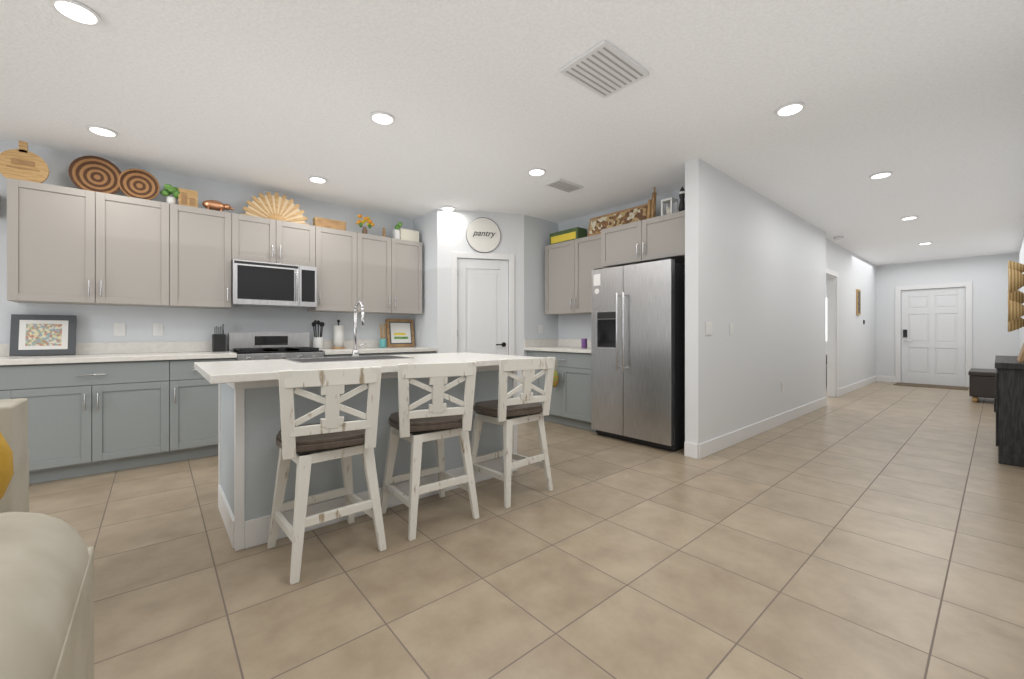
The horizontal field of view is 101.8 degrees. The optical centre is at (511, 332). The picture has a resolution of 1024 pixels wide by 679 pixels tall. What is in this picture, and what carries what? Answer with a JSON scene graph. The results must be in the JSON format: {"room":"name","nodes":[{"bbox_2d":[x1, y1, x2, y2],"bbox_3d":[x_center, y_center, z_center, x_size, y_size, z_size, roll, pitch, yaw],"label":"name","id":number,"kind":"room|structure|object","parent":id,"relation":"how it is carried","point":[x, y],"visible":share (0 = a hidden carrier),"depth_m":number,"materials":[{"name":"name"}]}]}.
{"room":"living room and kitchen","nodes":[
{"label":"living room and kitchen","id":0,"kind":"room"},
{"bbox_2d":[0,139,412,343],"bbox_3d":[-3.217,-0.210,4.038,8.360,2.620,0.120,0,0,-41],"label":"wall","id":1,"kind":"structure","parent":0,"point":[94,323],"depth_m":4.05,"materials":[{"name":"white paint"}]},
{"bbox_2d":[7,178,178,307],"bbox_3d":[-3.471,-0.695,3.523,0.989,0.910,0.330,0,0,-41],"label":"upper cabinet","id":2,"kind":"object","parent":1,"relation":"attached to","point":[68,245],"depth_m":3.36,"materials":[{"name":"grey wood"}]},
{"bbox_2d":[0,141,48,182],"bbox_3d":[-3.800,-1.319,3.235,0.270,0.335,0.024,0,0,-41],"label":"cutting board","id":3,"kind":"object","parent":2,"relation":"on","point":[22,162],"visible":0.85,"depth_m":3.23,"materials":[{"name":"brown wood"}]},
{"bbox_2d":[68,155,120,193],"bbox_3d":[-3.498,-1.316,3.507,0.330,0.330,0.047,0,0,-41],"label":"wicker basket","id":4,"kind":"object","parent":2,"relation":"on","point":[95,173],"visible":0.79,"depth_m":3.50,"materials":[{"name":"brown wicker"}]},
{"bbox_2d":[118,169,159,199],"bbox_3d":[-3.249,-1.286,3.628,0.270,0.270,0.047,0,0,-41],"label":"wicker basket","id":5,"kind":"object","parent":2,"relation":"on","point":[139,183],"visible":0.94,"depth_m":3.63,"materials":[{"name":"brown wicker"}]},
{"bbox_2d":[160,184,197,206],"bbox_3d":[-3.062,-1.247,3.828,0.268,0.192,0.126,0,0,-41],"label":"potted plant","id":6,"kind":"object","parent":2,"relation":"on","point":[185,197],"visible":0.94,"depth_m":3.81,"materials":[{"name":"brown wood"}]},
{"bbox_2d":[114,323,124,335],"bbox_3d":[-3.500,-0.030,3.711,0.075,0.115,0.006,0,0,-41],"label":"outlet","id":7,"kind":"object","parent":1,"relation":"attached to","point":[119,329],"depth_m":3.71,"materials":[{"name":"white plastic"}]},
{"bbox_2d":[153,323,162,335],"bbox_3d":[-3.301,-0.030,3.881,0.075,0.115,0.006,0,0,-41],"label":"outlet","id":8,"kind":"object","parent":1,"relation":"attached to","point":[157,327],"depth_m":3.88,"materials":[{"name":"white plastic"}]},
{"bbox_2d":[179,205,234,308],"bbox_3d":[-2.985,-0.695,3.938,0.516,0.910,0.330,0,0,-41],"label":"upper cabinet","id":9,"kind":"object","parent":1,"relation":"attached to","point":[206,236],"depth_m":3.86,"materials":[{"name":"grey wood"}]},
{"bbox_2d":[202,200,232,210],"bbox_3d":[-2.822,-1.208,3.994,0.248,0.115,0.100,0,0,-41],"label":"pig","id":10,"kind":"object","parent":9,"relation":"on","point":[214,205],"visible":0.81,"depth_m":3.95},
{"bbox_2d":[235,213,318,269],"bbox_3d":[-2.504,-0.925,4.350,0.752,0.450,0.330,0,0,-41],"label":"upper cabinet","id":11,"kind":"object","parent":1,"relation":"attached to","point":[258,239],"depth_m":4.22,"materials":[{"name":"grey wood"}]},
{"bbox_2d":[231,259,316,308],"bbox_3d":[-2.470,-0.486,4.311,0.746,0.422,0.433,0,0,-41],"label":"microwave","id":12,"kind":"object","parent":11,"relation":"attached to","point":[260,284],"visible":0.98,"depth_m":4.16,"materials":[{"name":"silver metal"}]},
{"bbox_2d":[242,192,308,224],"bbox_3d":[-2.451,-1.306,4.334,0.620,0.310,0.026,0,0,-41],"label":"sunburst","id":13,"kind":"object","parent":11,"relation":"on","point":[269,206],"visible":0.88,"depth_m":4.33,"materials":[{"name":"brown wood"}]},
{"bbox_2d":[307,227,362,312],"bbox_3d":[-2.027,-0.695,4.758,0.503,0.910,0.330,0,0,-41],"label":"upper cabinet","id":14,"kind":"object","parent":1,"relation":"attached to","point":[340,272],"depth_m":4.64,"materials":[{"name":"grey wood"}]},
{"bbox_2d":[313,217,345,230],"bbox_3d":[-2.049,-1.208,4.679,0.330,0.115,0.105,0,0,-41],"label":"wicker box","id":15,"kind":"object","parent":14,"relation":"on","point":[328,223],"visible":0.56,"depth_m":4.63,"materials":[{"name":"brown wood"}]},
{"bbox_2d":[363,233,421,313],"bbox_3d":[-1.585,-0.695,5.136,0.888,0.910,0.330,0,0,-41],"label":"upper cabinet","id":16,"kind":"object","parent":1,"relation":"attached to","point":[392,267],"depth_m":5.04,"materials":[{"name":"grey wood"}]},
{"bbox_2d":[356,214,374,233],"bbox_3d":[-1.732,-1.269,4.925,0.206,0.236,0.142,0,0,-41],"label":"flowers vase","id":17,"kind":"object","parent":16,"relation":"on","point":[360,223],"visible":1,"depth_m":4.91,"materials":[{"name":"brown"}]},
{"bbox_2d":[393,222,418,241],"bbox_3d":[-1.345,-1.267,5.271,0.317,0.232,0.113,0,0,-41],"label":"box","id":18,"kind":"object","parent":16,"relation":"on","point":[404,234],"visible":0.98,"depth_m":5.21,"materials":[{"name":"beige"}]},
{"bbox_2d":[413,209,557,397],"bbox_3d":[-0.341,-0.210,5.676,1.620,2.620,1.130,0,0,-41],"label":"wall","id":19,"kind":"structure","parent":0,"point":[525,240],"depth_m":5.33,"materials":[{"name":"white paint"}]},
{"bbox_2d":[451,252,514,355],"bbox_3d":[-0.363,0.050,5.244,0.800,2.100,0.088,0,0,-14],"label":"door","id":20,"kind":"structure","parent":19,"relation":"attached to","point":[479,303],"depth_m":5.25,"materials":[{"name":"white wood"}]},
{"bbox_2d":[466,217,500,252],"bbox_3d":[-0.357,-1.225,5.221,0.440,0.440,0.020,0,0,-14],"label":"sign","id":21,"kind":"object","parent":19,"relation":"attached to","point":[483,243],"visible":0.9,"depth_m":5.21,"materials":[{"name":"white"}]},
{"bbox_2d":[473,232,494,237],"bbox_3d":[-0.348,-1.230,5.211,0.291,0.081,0.004,0,0,-13],"label":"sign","id":22,"kind":"object","parent":21,"relation":"attached to","point":[484,233],"visible":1,"depth_m":5.21,"materials":[{"name":"black paint"}]},
{"bbox_2d":[539,325,542,332],"bbox_3d":[0.386,-0.050,5.548,0.075,0.115,0.006,0,0,-41],"label":"outlet","id":23,"kind":"object","parent":19,"relation":"attached to","point":[540,326],"depth_m":5.55,"materials":[{"name":"white plastic"}]},
{"bbox_2d":[0,0,1023,265],"bbox_3d":[1.395,-1.545,5.292,17.000,0.050,6.970,0,0,-41],"label":"ceiling","id":24,"kind":"structure","parent":0,"point":[486,104],"depth_m":2.76,"materials":[{"name":"white paint"}]},
{"bbox_2d":[50,0,101,25],"bbox_3d":[-2.053,-1.512,1.962,0.168,0.012,0.168,0,0,40],"label":"recessed light","id":25,"kind":"object","parent":24,"relation":"in","point":[77,11],"depth_m":1.96,"materials":[{"name":"white plastic"}]},
{"bbox_2d":[87,125,117,136],"bbox_3d":[-3.077,-1.512,3.127,0.168,0.012,0.168,0,0,40],"label":"recessed light","id":26,"kind":"object","parent":24,"relation":"in","point":[98,130],"depth_m":3.11,"materials":[{"name":"white plastic"}]},
{"bbox_2d":[308,176,326,182],"bbox_3d":[-1.922,-1.512,4.115,0.168,0.012,0.168,0,0,22],"label":"recessed light","id":27,"kind":"object","parent":24,"relation":"in","point":[316,179],"depth_m":4.09,"materials":[{"name":"white plastic"}]},
{"bbox_2d":[370,111,394,124],"bbox_3d":[-0.914,-1.512,2.936,0.168,0.012,0.168,0,0,4],"label":"recessed light","id":28,"kind":"object","parent":24,"relation":"in","point":[383,118],"depth_m":2.92,"materials":[{"name":"white"}]},
{"bbox_2d":[441,206,454,210],"bbox_3d":[-0.777,-1.512,5.068,0.168,0.012,0.168,0,0,40],"label":"recessed light","id":29,"kind":"object","parent":24,"relation":"in","point":[448,208],"depth_m":5.04,"materials":[{"name":"white"}]},
{"bbox_2d":[528,168,545,175],"bbox_3d":[0.233,-1.512,3.918,0.168,0.012,0.168,0,0,40],"label":"recessed light","id":30,"kind":"object","parent":24,"relation":"in","point":[535,171],"depth_m":3.91,"materials":[{"name":"white plastic"}]},
{"bbox_2d":[545,178,582,192],"bbox_3d":[0.539,-1.509,4.277,0.360,0.018,0.200,0,0,-41],"label":"ceiling vent","id":31,"kind":"object","parent":24,"relation":"in","point":[560,184],"depth_m":4.24,"materials":[{"name":"white metal"}]},
{"bbox_2d":[560,40,648,98],"bbox_3d":[0.537,-1.509,2.410,0.420,0.018,0.320,0,0,-41],"label":"ceiling vent","id":32,"kind":"object","parent":24,"relation":"in","point":[604,69],"depth_m":2.38,"materials":[{"name":"white metal"}]},
{"bbox_2d":[775,102,804,116],"bbox_3d":[1.884,-1.512,2.820,0.168,0.012,0.168,0,0,4],"label":"recessed light","id":33,"kind":"object","parent":24,"relation":"in","point":[793,108],"depth_m":2.81,"materials":[{"name":"white"}]},
{"bbox_2d":[834,236,843,239],"bbox_3d":[5.173,-1.502,6.586,0.130,0.033,0.130,0,0,-41],"label":"smoke detector","id":34,"kind":"object","parent":24,"relation":"attached to","point":[838,237],"visible":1,"depth_m":6.55,"materials":[{"name":"white plastic"}]},
{"bbox_2d":[869,171,892,178],"bbox_3d":[3.546,-1.512,4.000,0.168,0.012,0.168,0,0,22],"label":"recessed light","id":35,"kind":"object","parent":24,"relation":"in","point":[882,174],"depth_m":3.98,"materials":[{"name":"white plastic"}]},
{"bbox_2d":[900,216,917,219],"bbox_3d":[5.239,-1.512,5.488,0.168,0.012,0.168,0,0,40],"label":"recessed light","id":36,"kind":"object","parent":24,"relation":"in","point":[910,217],"depth_m":5.48,"materials":[{"name":"white"}]},
{"bbox_2d":[28,381,1023,678],"bbox_3d":[1.395,1.125,5.292,17.000,0.050,6.970,0,0,-41],"label":"floor","id":37,"kind":"structure","parent":0,"point":[872,529],"depth_m":1.95,"materials":[{"name":"tile"}]},
{"bbox_2d":[0,365,11,399],"bbox_3d":[-4.094,0.662,2.806,1.029,0.874,0.610,0,0,-41],"label":"base cabinet","id":38,"kind":"object","parent":37,"relation":"on","point":[5,370],"depth_m":2.90,"materials":[{"name":"grey wood"}]},
{"bbox_2d":[0,398,28,512],"bbox_3d":[-2.150,0.669,1.352,0.790,0.859,0.650,0,0,-41],"label":"armchair","id":39,"kind":"object","parent":37,"relation":"on","point":[14,425],"visible":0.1,"depth_m":1.42,"materials":[{"name":"beige fabric"}]},
{"bbox_2d":[0,432,13,499],"bbox_3d":[-1.275,0.296,0.844,0.348,0.321,0.155,0,0,-41],"label":"sofa pillow","id":40,"kind":"object","parent":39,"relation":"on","point":[6,465],"visible":1,"depth_m":0.93,"materials":[{"name":"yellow fabric"}]},
{"bbox_2d":[0,512,93,678],"bbox_3d":[-1.127,0.669,0.094,1.310,0.859,1.908,0,0,-41],"label":"sofa","id":41,"kind":"object","parent":37,"relation":"on","point":[46,596],"visible":1,"depth_m":0.90,"materials":[{"name":"beige fabric"}]},
{"bbox_2d":[12,360,179,483],"bbox_3d":[-3.399,0.662,3.401,1.029,0.874,0.610,0,0,-41],"label":"base cabinet","id":42,"kind":"object","parent":37,"relation":"on","point":[88,418],"depth_m":3.20,"materials":[{"name":"grey wood"}]},
{"bbox_2d":[0,339,437,364],"bbox_3d":[-3.122,0.154,3.617,5.278,0.139,0.640,0,0,-41],"label":"countertop","id":43,"kind":"structure","parent":42,"relation":"on","point":[114,351],"depth_m":3.69,"materials":[{"name":"stone"}]},
{"bbox_2d":[9,314,76,355],"bbox_3d":[-3.792,0.018,3.374,0.356,0.328,0.077,0,0,-41],"label":"framed picture","id":44,"kind":"object","parent":43,"relation":"on","point":[34,335],"visible":1,"depth_m":3.36,"materials":[{"name":"grey"}]},
{"bbox_2d":[212,324,225,351],"bbox_3d":[-2.893,0.049,4.105,0.100,0.270,0.120,0,0,-41],"label":"knife block","id":45,"kind":"object","parent":43,"relation":"on","point":[218,342],"visible":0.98,"depth_m":4.07,"materials":[{"name":"black plastic"}]},
{"bbox_2d":[312,320,324,348],"bbox_3d":[-2.190,0.020,4.706,0.133,0.328,0.107,0,0,-41],"label":"utensil crock","id":46,"kind":"object","parent":43,"relation":"on","point":[318,342],"visible":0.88,"depth_m":4.67,"materials":[{"name":"white ceramic"}]},
{"bbox_2d":[332,320,344,348],"bbox_3d":[-2.022,0.015,4.850,0.150,0.338,0.150,0,0,-41],"label":"towel","id":47,"kind":"object","parent":43,"relation":"on","point":[338,336],"visible":0.94,"depth_m":4.80,"materials":[{"name":"white paper"}]},
{"bbox_2d":[379,323,385,347],"bbox_3d":[-1.606,0.034,5.167,0.084,0.300,0.084,0,0,-41],"label":"jar","id":48,"kind":"object","parent":43,"relation":"on","point":[382,343],"visible":1,"depth_m":5.14,"materials":[{"name":"teal"}]},
{"bbox_2d":[386,319,414,346],"bbox_3d":[-1.446,0.003,5.389,0.371,0.359,0.070,0,0,-41],"label":"sign frame","id":49,"kind":"object","parent":43,"relation":"on","point":[399,332],"visible":1,"depth_m":5.37,"materials":[{"name":"brown wood"}]},
{"bbox_2d":[180,358,235,460],"bbox_3d":[-2.896,0.662,3.831,0.523,0.874,0.610,0,0,-41],"label":"base cabinet","id":50,"kind":"object","parent":37,"relation":"on","point":[198,397],"depth_m":3.60,"materials":[{"name":"grey wood"}]},
{"bbox_2d":[228,333,323,360],"bbox_3d":[-2.379,0.549,4.212,0.750,1.099,0.681,0,0,-41],"label":"range","id":51,"kind":"object","parent":37,"relation":"on","point":[256,346],"visible":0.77,"depth_m":4.22,"materials":[{"name":"silver metal"}]},
{"bbox_2d":[267,367,386,584],"bbox_3d":[-0.936,0.631,2.091,0.492,0.936,0.504,0,0,-41],"label":"stool","id":52,"kind":"object","parent":37,"relation":"on","point":[332,435],"visible":1,"depth_m":1.96,"materials":[{"name":"white wood"}]},
{"bbox_2d":[324,353,375,357],"bbox_3d":[-1.928,0.662,4.659,0.508,0.874,0.610,0,0,-41],"label":"base cabinet","id":53,"kind":"object","parent":37,"relation":"on","point":[365,354],"depth_m":4.42,"materials":[{"name":"grey wood"}]},
{"bbox_2d":[218,365,516,550],"bbox_3d":[-0.928,0.662,2.996,1.892,0.874,0.789,0,0,-41],"label":"kitchen island","id":54,"kind":"object","parent":37,"relation":"on","point":[249,423],"visible":0.38,"depth_m":2.37,"materials":[{"name":"grey"}]},
{"bbox_2d":[194,352,542,383],"bbox_3d":[-0.879,0.204,2.874,2.040,0.039,1.050,0,0,-41],"label":"island countertop","id":55,"kind":"structure","parent":54,"relation":"on","point":[217,372],"depth_m":2.43,"materials":[{"name":"stone"}]},
{"bbox_2d":[284,301,411,362],"bbox_3d":[-1.160,-0.029,2.971,0.760,0.426,0.484,0,0,-41],"label":"sink faucet","id":56,"kind":"object","parent":55,"relation":"on","point":[355,355],"visible":1,"depth_m":3.05,"materials":[{"name":"silver metal"}]},
{"bbox_2d":[376,351,435,355],"bbox_3d":[-1.474,0.662,5.047,0.915,0.874,0.610,0,0,-41],"label":"base cabinet","id":57,"kind":"object","parent":37,"relation":"on","point":[426,352],"depth_m":4.85,"materials":[{"name":"grey"}]},
{"bbox_2d":[381,361,479,540],"bbox_3d":[-0.492,0.631,2.462,0.518,0.936,0.522,0,0,-41],"label":"stool","id":58,"kind":"object","parent":37,"relation":"on","point":[438,421],"visible":0.98,"depth_m":2.33,"materials":[{"name":"white wood"}]},
{"bbox_2d":[470,357,554,507],"bbox_3d":[-0.013,0.631,2.889,0.480,0.936,0.499,0,0,-41],"label":"stool","id":59,"kind":"object","parent":37,"relation":"on","point":[510,413],"visible":0.98,"depth_m":2.76,"materials":[{"name":"white wood"}]},
{"bbox_2d":[527,350,595,431],"bbox_3d":[0.752,0.662,5.145,0.645,0.874,1.093,0,0,-41],"label":"base cabinet","id":60,"kind":"object","parent":37,"relation":"on","point":[570,403],"visible":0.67,"depth_m":4.82,"materials":[{"name":"grey wood"}]},
{"bbox_2d":[552,359,558,387],"bbox_3d":[0.502,0.479,4.885,0.067,0.329,0.126,0,0,-41],"label":"hanging ornament","id":61,"kind":"object","parent":60,"relation":"hanging from","point":[555,380],"visible":0.69,"depth_m":4.85,"materials":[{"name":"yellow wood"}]},
{"bbox_2d":[524,339,590,352],"bbox_3d":[0.754,0.154,5.147,0.640,0.139,1.093,0,0,-41],"label":"countertop","id":62,"kind":"structure","parent":60,"relation":"on","point":[564,345],"depth_m":5.41,"materials":[{"name":"stone"}]},
{"bbox_2d":[581,338,586,347],"bbox_3d":[0.867,0.127,4.987,0.072,0.115,0.072,0,0,-41],"label":"mug","id":63,"kind":"object","parent":62,"relation":"on","point":[583,343],"visible":0.96,"depth_m":4.96,"materials":[{"name":"purple"}]},
{"bbox_2d":[591,258,684,451],"bbox_3d":[1.376,0.207,4.315,0.735,1.784,0.910,0,0,-41],"label":"fridge","id":64,"kind":"object","parent":37,"relation":"on","point":[637,353],"visible":0.96,"depth_m":4.02,"materials":[{"name":"grey metal"}]},
{"bbox_2d":[893,382,968,389],"bbox_3d":[8.581,1.094,8.537,0.580,0.012,1.060,0,0,-41],"label":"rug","id":65,"kind":"object","parent":37,"relation":"on","point":[933,386],"visible":1,"depth_m":8.43,"materials":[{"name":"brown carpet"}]},
{"bbox_2d":[968,368,995,401],"bbox_3d":[7.757,0.855,6.700,0.920,0.489,0.520,0,0,-41],"label":"ottoman","id":66,"kind":"object","parent":37,"relation":"on","point":[982,382],"visible":0.5,"depth_m":6.51,"materials":[{"name":"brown leather"}]},
{"bbox_2d":[994,355,1023,466],"bbox_3d":[4.780,0.674,3.950,1.700,0.849,0.260,0,0,-41],"label":"console table","id":67,"kind":"object","parent":37,"relation":"on","point":[1009,401],"visible":1,"depth_m":3.45,"materials":[{"name":"black wood"}]},
{"bbox_2d":[1017,343,1023,362],"bbox_3d":[4.457,0.072,3.597,0.550,0.354,0.106,0,0,-41],"label":"decor","id":68,"kind":"object","parent":67,"relation":"on","point":[1020,358],"visible":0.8,"depth_m":3.51,"materials":[{"name":"brown wood"}]},
{"bbox_2d":[558,189,684,338],"bbox_3d":[1.019,-0.210,5.424,0.120,2.620,3.280,0,0,-41],"label":"wall","id":69,"kind":"structure","parent":0,"point":[574,326],"depth_m":5.43,"materials":[{"name":"white paint"}]},
{"bbox_2d":[545,235,596,314],"bbox_3d":[0.893,-0.695,5.223,0.330,0.910,1.020,0,0,-41],"label":"upper cabinet","id":70,"kind":"object","parent":69,"relation":"attached to","point":[570,265],"depth_m":5.18,"materials":[{"name":"grey wood"}]},
{"bbox_2d":[550,227,586,244],"bbox_3d":[0.722,-1.231,5.383,0.185,0.160,0.484,0,0,-41],"label":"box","id":71,"kind":"object","parent":70,"relation":"on","point":[568,235],"visible":0.79,"depth_m":5.26,"materials":[{"name":"green"}]},
{"bbox_2d":[597,210,684,267],"bbox_3d":[1.502,-0.940,4.397,0.478,0.420,1.020,0,0,-41],"label":"upper cabinet","id":72,"kind":"object","parent":69,"relation":"attached to","point":[660,237],"depth_m":4.22,"materials":[{"name":"grey wood"}]},
{"bbox_2d":[588,204,647,235],"bbox_3d":[1.200,-1.268,4.730,0.072,0.230,0.808,0,0,-41],"label":"frame","id":73,"kind":"object","parent":72,"relation":"on","point":[597,225],"visible":0.61,"depth_m":4.72,"materials":[{"name":"brown wood"}]},
{"bbox_2d":[647,187,656,218],"bbox_3d":[1.452,-1.330,4.326,0.072,0.363,0.090,0,0,-41],"label":"rolling pin","id":74,"kind":"object","parent":72,"relation":"on","point":[651,211],"visible":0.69,"depth_m":4.30,"materials":[{"name":"brown wood"}]},
{"bbox_2d":[661,197,677,215],"bbox_3d":[1.574,-1.241,4.160,0.120,0.180,0.120,0,0,-41],"label":"decorative lantern","id":75,"kind":"object","parent":72,"relation":"on","point":[670,201],"visible":0.6,"depth_m":4.15,"materials":[{"name":"white ceramic"}]},
{"bbox_2d":[678,187,684,210],"bbox_3d":[1.627,-1.276,3.975,0.070,0.250,0.066,0,0,-41],"label":"decorative figurine","id":76,"kind":"object","parent":72,"relation":"on","point":[681,207],"visible":0.9,"depth_m":3.95,"materials":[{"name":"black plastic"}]},
{"bbox_2d":[685,159,825,443],"bbox_3d":[3.154,-0.210,5.013,4.130,2.620,0.120,0,0,-41],"label":"wall","id":77,"kind":"structure","parent":0,"point":[755,268],"depth_m":4.30,"materials":[{"name":"white paint"}]},
{"bbox_2d":[706,322,711,334],"bbox_3d":[1.776,-0.040,3.749,0.121,0.115,0.006,0,0,-41],"label":"light switch","id":78,"kind":"object","parent":77,"relation":"attached to","point":[708,324],"depth_m":3.75,"materials":[{"name":"white plastic"}]},
{"bbox_2d":[729,323,732,334],"bbox_3d":[2.143,-0.040,4.063,0.075,0.115,0.006,0,0,-41],"label":"light switch","id":79,"kind":"object","parent":77,"relation":"attached to","point":[730,324],"depth_m":4.05,"materials":[{"name":"white plastic"}]},
{"bbox_2d":[684,376,894,458],"bbox_3d":[1.821,1.035,4.333,16.400,0.130,4.718,0,0,-41],"label":"baseboard","id":80,"kind":"structure","parent":77,"relation":"attached to","point":[704,449],"depth_m":4.54,"materials":[{"name":"white wood"}]},
{"bbox_2d":[826,238,875,388],"bbox_3d":[6.436,-0.210,7.952,4.920,2.620,0.120,0,0,-41],"label":"wall","id":81,"kind":"structure","parent":0,"point":[856,349],"depth_m":7.95,"materials":[{"name":"white paint"}]},
{"bbox_2d":[826,295,826,343],"bbox_3d":[7.276,-0.325,10.578,0.110,1.210,1.540,0,0,-41],"label":"window blinds","id":82,"kind":"object","parent":81,"relation":"attached to","point":[826,319],"depth_m":10.16,"materials":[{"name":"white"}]},
{"bbox_2d":[826,268,837,396],"bbox_3d":[5.105,0.035,6.800,1.157,2.127,0.137,0,0,-41],"label":"door frame","id":83,"kind":"structure","parent":81,"relation":"attached to","point":[832,282],"depth_m":7.11,"materials":[{"name":"white wood"}]},
{"bbox_2d":[856,289,860,314],"bbox_3d":[6.808,-0.600,8.171,0.260,0.500,0.026,0,0,-41],"label":"wall picture","id":84,"kind":"object","parent":81,"relation":"attached to","point":[858,301],"visible":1,"depth_m":8.11,"materials":[{"name":"brown wood"}]},
{"bbox_2d":[876,252,1018,382],"bbox_3d":[8.926,-0.210,8.733,0.120,2.620,2.170,0,0,-41],"label":"wall","id":85,"kind":"structure","parent":0,"point":[987,277],"depth_m":8.30,"materials":[{"name":"white paint"}]},
{"bbox_2d":[895,282,971,386],"bbox_3d":[8.825,0.040,8.745,0.021,2.117,1.137,0,0,-41],"label":"door","id":86,"kind":"structure","parent":85,"relation":"attached to","point":[931,335],"depth_m":8.75,"materials":[{"name":"white wood"}]},
{"bbox_2d":[1019,234,1023,352],"bbox_3d":[3.621,-0.210,2.689,17.000,2.620,0.120,0,0,-41],"label":"wall","id":87,"kind":"structure","parent":0,"point":[1021,261],"depth_m":6.92,"materials":[{"name":"white paint"}]},
{"bbox_2d":[1008,268,1023,292],"bbox_3d":[6.759,-0.700,5.560,0.340,0.340,0.160,0,0,-41],"label":"fan","id":88,"kind":"object","parent":87,"relation":"attached to","point":[1015,280],"visible":0.98,"depth_m":5.50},
{"bbox_2d":[1008,290,1023,303],"bbox_3d":[7.025,-0.480,5.787,0.320,0.320,0.160,0,0,-41],"label":"fan","id":89,"kind":"object","parent":87,"relation":"attached to","point":[1017,296],"visible":0.56,"depth_m":5.72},
{"bbox_2d":[1008,300,1023,321],"bbox_3d":[6.797,-0.300,5.592,0.300,0.300,0.160,0,0,-41],"label":"fan","id":90,"kind":"object","parent":87,"relation":"attached to","point":[1015,310],"visible":1,"depth_m":5.54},
{"bbox_2d":[1008,317,1023,331],"bbox_3d":[7.063,-0.140,5.820,0.260,0.260,0.160,0,0,-41],"label":"fan","id":91,"kind":"object","parent":87,"relation":"attached to","point":[1015,324],"visible":0.69,"depth_m":5.77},
{"bbox_2d":[1008,261,1023,272],"bbox_3d":[6.949,-0.880,5.722,0.240,0.240,0.160,0,0,-41],"label":"fan","id":92,"kind":"object","parent":87,"relation":"attached to","point":[1017,266],"visible":0.58,"depth_m":5.68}
]}

